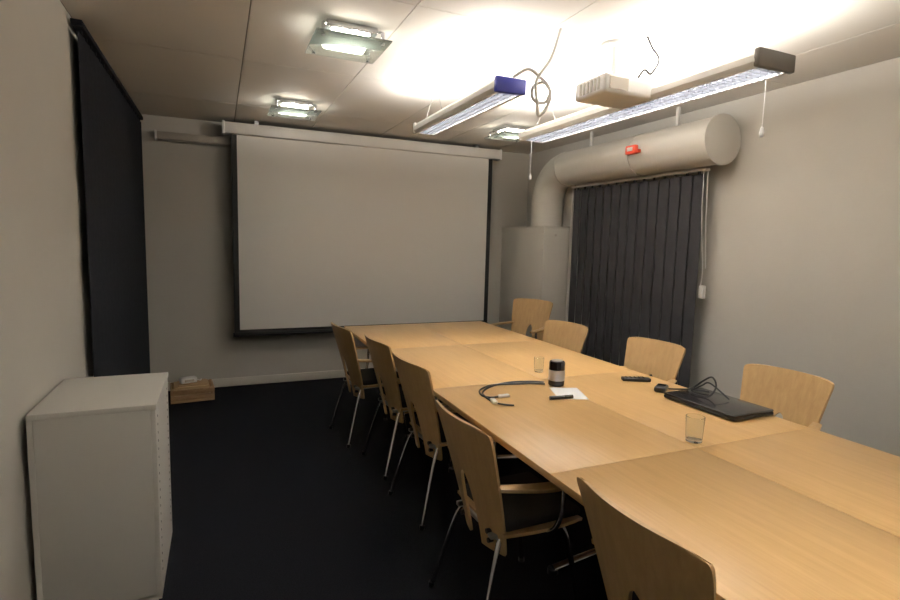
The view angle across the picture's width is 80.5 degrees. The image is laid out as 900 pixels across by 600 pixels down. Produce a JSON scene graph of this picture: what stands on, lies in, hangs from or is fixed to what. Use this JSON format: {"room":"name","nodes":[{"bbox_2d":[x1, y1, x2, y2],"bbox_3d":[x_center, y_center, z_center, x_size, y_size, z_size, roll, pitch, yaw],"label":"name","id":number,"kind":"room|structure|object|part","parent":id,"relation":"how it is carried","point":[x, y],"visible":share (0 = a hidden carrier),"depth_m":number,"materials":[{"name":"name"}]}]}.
{"room":"conference room","nodes":[
{"label":"conference room","id":0,"kind":"room"},
{"bbox_2d":[0,0,93,599],"bbox_3d":[-1.466,-0.001,1.594,0.100,2.580,7.270,-1,7,-23],"label":"wall","id":1,"kind":"structure","parent":0,"point":[46,331],"depth_m":2.06,"materials":[{"name":"paint"}]},
{"bbox_2d":[70,18,149,376],"bbox_3d":[-2.350,-0.303,3.834,0.050,2.450,2.360,-1,7,-23],"label":"vertical blind","id":2,"kind":"object","parent":1,"relation":"attached to","point":[111,123],"visible":0.8,"depth_m":3.40,"materials":[{"name":"fabric"}]},
{"bbox_2d":[140,114,528,381],"bbox_3d":[-0.990,-0.446,5.793,4.330,2.580,0.100,-1,7,-23],"label":"wall","id":3,"kind":"structure","parent":0,"point":[188,186],"depth_m":5.14,"materials":[{"name":"paint"}]},
{"bbox_2d":[154,130,230,145],"bbox_3d":[-2.237,-1.504,5.009,0.960,0.082,0.105,-1,7,-23],"label":"wall screen","id":4,"kind":"object","parent":3,"relation":"attached to","point":[158,135],"visible":0.8,"depth_m":4.90,"materials":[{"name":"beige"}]},
{"bbox_2d":[168,367,396,390],"bbox_3d":[-1.158,0.803,5.807,3.785,0.085,0.015,-1,7,-23],"label":"baseboard","id":5,"kind":"structure","parent":3,"relation":"attached to","point":[236,381],"depth_m":5.52,"materials":[{"name":"white paint"}]},
{"bbox_2d":[159,377,607,599],"bbox_3d":[0.440,1.290,2.581,4.330,0.100,7.470,-1,7,-23],"label":"floor","id":6,"kind":"structure","parent":0,"point":[270,501],"depth_m":2.90,"materials":[{"name":"carpet"}]},
{"bbox_2d":[25,372,171,599],"bbox_3d":[-1.435,0.799,2.253,0.409,0.850,0.534,-1,7,-23],"label":"base cabinet","id":7,"kind":"object","parent":6,"relation":"on","point":[98,448],"visible":1,"depth_m":2.02,"materials":[{"name":"white laminate"}]},
{"bbox_2d":[170,379,214,403],"bbox_3d":[-2.396,0.833,4.938,0.360,0.150,0.300,-2,7,-28],"label":"wooden crate","id":8,"kind":"object","parent":6,"relation":"on","point":[203,389],"visible":0.98,"depth_m":4.83,"materials":[{"name":"brown wood"}]},
{"bbox_2d":[179,376,199,383],"bbox_3d":[-2.391,0.735,4.913,0.194,0.050,0.085,-4,8,-40],"label":"power adapter","id":9,"kind":"object","parent":8,"relation":"on","point":[189,379],"visible":1,"depth_m":4.87,"materials":[{"name":"white plastic"}]},
{"bbox_2d":[329,322,408,447],"bbox_3d":[-0.636,0.610,4.106,0.525,0.871,0.567,-2,7,-29],"label":"wooden armchair","id":10,"kind":"object","parent":6,"relation":"on","point":[360,379],"visible":0.73,"depth_m":3.92,"materials":[{"name":"brown wood"}]},
{"bbox_2d":[362,334,452,479],"bbox_3d":[-0.297,0.673,3.604,0.525,0.871,0.567,-2,7,-27],"label":"wooden armchair","id":11,"kind":"object","parent":6,"relation":"on","point":[392,395],"visible":0.68,"depth_m":3.41,"materials":[{"name":"brown wood"}]},
{"bbox_2d":[388,353,475,530],"bbox_3d":[-0.042,0.742,3.031,0.525,0.871,0.567,-2,7,-28],"label":"wooden armchair","id":12,"kind":"object","parent":6,"relation":"on","point":[416,382],"visible":0.65,"depth_m":2.84,"materials":[{"name":"brown wood"}]},
{"bbox_2d":[428,400,581,599],"bbox_3d":[0.223,0.850,2.185,0.525,0.853,0.567,-1,7,-25],"label":"wooden armchair","id":13,"kind":"object","parent":6,"relation":"on","point":[519,505],"visible":0.97,"depth_m":2.03,"materials":[{"name":"brown wood"}]},
{"bbox_2d":[491,298,552,340],"bbox_3d":[0.692,0.475,5.314,0.567,0.945,0.525,7,8,41],"label":"wooden armchair","id":14,"kind":"object","parent":6,"relation":"on","point":[526,312],"visible":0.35,"depth_m":5.45,"materials":[{"name":"brown wood"}]},
{"bbox_2d":[499,226,569,336],"bbox_3d":[0.939,0.012,6.130,0.338,1.695,0.916,-1,7,-23],"label":"ventilation unit","id":15,"kind":"object","parent":6,"relation":"on","point":[534,259],"visible":0.66,"depth_m":5.77,"materials":[{"name":"paint"}]},
{"bbox_2d":[543,320,588,352],"bbox_3d":[0.793,0.622,4.391,0.525,0.858,0.567,-3,8,-35],"label":"wooden armchair","id":16,"kind":"object","parent":6,"relation":"on","point":[564,334],"visible":0.19,"depth_m":4.49,"materials":[{"name":"brown wood"}]},
{"bbox_2d":[344,321,899,599],"bbox_3d":[0.519,0.819,3.042,1.339,0.740,4.249,-1,7,-23],"label":"conference table","id":17,"kind":"object","parent":6,"relation":"on","point":[779,508],"visible":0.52,"depth_m":1.89,"materials":[{"name":"brown wood"}]},
{"bbox_2d":[478,381,544,405],"bbox_3d":[0.299,0.464,2.755,0.256,0.016,0.518,5,7,28],"label":"cord","id":18,"kind":"object","parent":17,"relation":"on","point":[492,399],"visible":1,"depth_m":2.77,"materials":[{"name":"black plastic"}]},
{"bbox_2d":[534,356,543,372],"bbox_3d":[0.533,0.387,3.188,0.062,0.086,0.062,-1,7,-23],"label":"drinking glass","id":19,"kind":"object","parent":17,"relation":"on","point":[538,360],"visible":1,"depth_m":3.17,"materials":[{"name":"clear glass"}]},
{"bbox_2d":[548,359,564,386],"bbox_3d":[0.581,0.393,2.891,0.088,0.142,0.088,-1,7,-23],"label":"cup","id":20,"kind":"object","parent":17,"relation":"on","point":[556,374],"visible":1,"depth_m":2.86,"materials":[{"name":"black plastic"}]},
{"bbox_2d":[549,395,573,399],"bbox_3d":[0.550,0.482,2.630,0.127,0.019,0.019,0,6,-15],"label":"marker pen","id":21,"kind":"object","parent":17,"relation":"on","point":[561,396],"visible":1,"depth_m":2.62,"materials":[{"name":"black plastic"}]},
{"bbox_2d":[549,387,587,398],"bbox_3d":[0.610,0.481,2.739,0.150,0.001,0.210,1,6,-4],"label":"paper sheet","id":22,"kind":"object","parent":17,"relation":"on","point":[577,394],"visible":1,"depth_m":2.75,"materials":[{"name":"white paper"}]},
{"bbox_2d":[621,376,650,381],"bbox_3d":[1.061,0.450,3.031,0.160,0.022,0.044,2,6,1],"label":"remote control","id":23,"kind":"object","parent":17,"relation":"on","point":[624,378],"visible":1,"depth_m":3.01,"materials":[{"name":"black plastic"}]},
{"bbox_2d":[654,383,668,392],"bbox_3d":[1.126,0.469,2.831,0.060,0.031,0.100,5,7,32],"label":"computer mouse","id":24,"kind":"object","parent":17,"relation":"on","point":[659,387],"visible":0.93,"depth_m":2.80,"materials":[{"name":"black plastic"}]},
{"bbox_2d":[685,413,705,443],"bbox_3d":[0.969,0.509,2.103,0.072,0.102,0.072,-1,7,-23],"label":"drinking glass","id":25,"kind":"object","parent":17,"relation":"on","point":[695,423],"visible":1,"depth_m":2.08,"materials":[{"name":"clear glass"}]},
{"bbox_2d":[668,376,728,399],"bbox_3d":[1.265,0.427,2.680,0.107,0.114,0.295,-2,7,-32],"label":"cable","id":26,"kind":"object","parent":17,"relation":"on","point":[707,378],"visible":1,"depth_m":2.65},
{"bbox_2d":[664,388,773,420],"bbox_3d":[1.292,0.501,2.578,0.278,0.030,0.404,-1,7,-23],"label":"computer","id":27,"kind":"object","parent":17,"relation":"on","point":[733,409],"depth_m":2.51,"materials":[{"name":"black plastic"}]},
{"bbox_2d":[577,477,715,599],"bbox_3d":[0.656,0.942,1.481,0.525,0.844,0.567,-1,7,-23],"label":"wooden armchair","id":28,"kind":"object","parent":6,"relation":"on","point":[637,561],"visible":0.95,"depth_m":1.32,"materials":[{"name":"brown wood"}]},
{"bbox_2d":[621,337,685,383],"bbox_3d":[1.241,0.716,3.640,0.525,0.858,0.567,-2,7,-31],"label":"wooden armchair","id":29,"kind":"object","parent":6,"relation":"on","point":[663,360],"visible":0.22,"depth_m":3.72,"materials":[{"name":"brown wood"}]},
{"bbox_2d":[740,364,834,430],"bbox_3d":[1.631,0.814,2.833,0.525,0.858,0.567,-2,7,-28],"label":"wooden armchair","id":30,"kind":"object","parent":6,"relation":"on","point":[801,398],"visible":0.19,"depth_m":2.88,"materials":[{"name":"brown wood"}]},
{"bbox_2d":[60,0,899,153],"bbox_3d":[0.509,-1.374,2.290,4.330,0.100,7.470,-1,7,-23],"label":"ceiling","id":31,"kind":"structure","parent":0,"point":[207,60],"depth_m":2.99,"materials":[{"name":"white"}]},
{"bbox_2d":[267,98,321,120],"bbox_3d":[-1.262,-1.542,4.291,0.380,0.090,0.380,-1,7,-23],"label":"square ceiling light","id":32,"kind":"object","parent":31,"relation":"attached to","point":[283,107],"visible":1,"depth_m":4.21,"materials":[{"name":"silver metal"}]},
{"bbox_2d":[305,18,392,63],"bbox_3d":[-0.539,-1.359,2.784,0.380,0.090,0.380,-1,7,-23],"label":"square ceiling light","id":33,"kind":"object","parent":31,"relation":"attached to","point":[337,39],"visible":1,"depth_m":2.71,"materials":[{"name":"silver metal"}]},
{"bbox_2d":[222,120,501,336],"bbox_3d":[-0.791,-0.687,5.560,2.900,2.040,0.120,-1,7,-23],"label":"projection screen","id":34,"kind":"object","parent":31,"relation":"hanging from","point":[340,229],"visible":0.91,"depth_m":5.46,"materials":[{"name":"white fabric"}]},
{"bbox_2d":[413,43,525,135],"bbox_3d":[0.068,-1.290,3.299,0.180,0.308,1.270,-1,7,-23],"label":"pendant light","id":35,"kind":"object","parent":31,"relation":"hanging from","point":[501,90],"visible":1,"depth_m":3.05,"materials":[{"name":"white metal"}]},
{"bbox_2d":[485,124,529,141],"bbox_3d":[0.577,-1.572,5.002,0.380,0.090,0.380,-1,7,-23],"label":"square ceiling light","id":36,"kind":"object","parent":31,"relation":"attached to","point":[507,132],"visible":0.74,"depth_m":4.93,"materials":[{"name":"silver metal"}]},
{"bbox_2d":[513,28,561,116],"bbox_3d":[0.438,-1.148,2.674,0.241,0.441,0.087,2,6,4],"label":"power cable","id":37,"kind":"object","parent":31,"relation":"hanging from","point":[543,81],"visible":1,"depth_m":2.69,"materials":[{"name":"white plastic"}]},
{"bbox_2d":[575,39,654,108],"bbox_3d":[0.890,-1.230,2.885,0.343,0.295,0.285,-1,7,-23],"label":"ceiling projector","id":38,"kind":"object","parent":31,"relation":"attached to","point":[613,89],"depth_m":2.81,"materials":[{"name":"white plastic"}]},
{"bbox_2d":[531,107,740,225],"bbox_3d":[1.440,-1.131,4.824,0.401,0.883,2.354,-1,7,-23],"label":"ventilation duct","id":39,"kind":"object","parent":31,"relation":"attached to","point":[715,140],"depth_m":4.33,"materials":[{"name":"white metal"}]},
{"bbox_3d":[1.474,-1.216,4.306,0.054,0.070,0.150,-1,7,-23],"label":"red call button","id":40,"kind":"part","parent":39,"relation":"part of","materials":[{"name":"red plastic"}]},
{"bbox_2d":[637,36,659,77],"bbox_3d":[1.027,-1.250,2.762,0.126,0.226,0.042,5,7,26],"label":"cable","id":41,"kind":"object","parent":31,"relation":"attached to","point":[647,37],"visible":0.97,"depth_m":2.74,"materials":[{"name":"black plastic"}]},
{"bbox_2d":[519,14,795,143],"bbox_3d":[1.026,-1.126,3.210,0.234,0.566,1.990,-1,7,-23],"label":"pendant light","id":42,"kind":"object","parent":31,"relation":"hanging from","point":[753,67],"depth_m":2.68,"materials":[{"name":"white metal"}]},
{"bbox_3d":[1.435,-0.882,2.430,0.022,0.270,0.022,-1,7,-23],"label":"pull cord","id":43,"kind":"part","parent":42,"relation":"part of","materials":[{"name":"white plastic"}]},
{"bbox_2d":[526,57,899,456],"bbox_3d":[2.414,-0.084,3.277,0.100,2.580,7.270,-1,7,-23],"label":"wall","id":44,"kind":"structure","parent":0,"point":[801,273],"depth_m":3.40,"materials":[{"name":"paint"}]},
{"bbox_2d":[565,185,575,321],"bbox_3d":[1.271,-0.158,5.683,0.060,2.108,0.060,-1,7,-23],"label":"pipe","id":45,"kind":"object","parent":44,"relation":"attached to","point":[573,189],"visible":0.53,"depth_m":5.63,"materials":[{"name":"white metal"}]},
{"bbox_2d":[568,168,709,387],"bbox_3d":[1.613,-0.090,4.820,0.143,1.978,1.680,-1,7,-23],"label":"vertical blind","id":46,"kind":"object","parent":44,"relation":"attached to","point":[694,230],"visible":0.84,"depth_m":4.64,"materials":[{"name":"fabric"}]}
]}

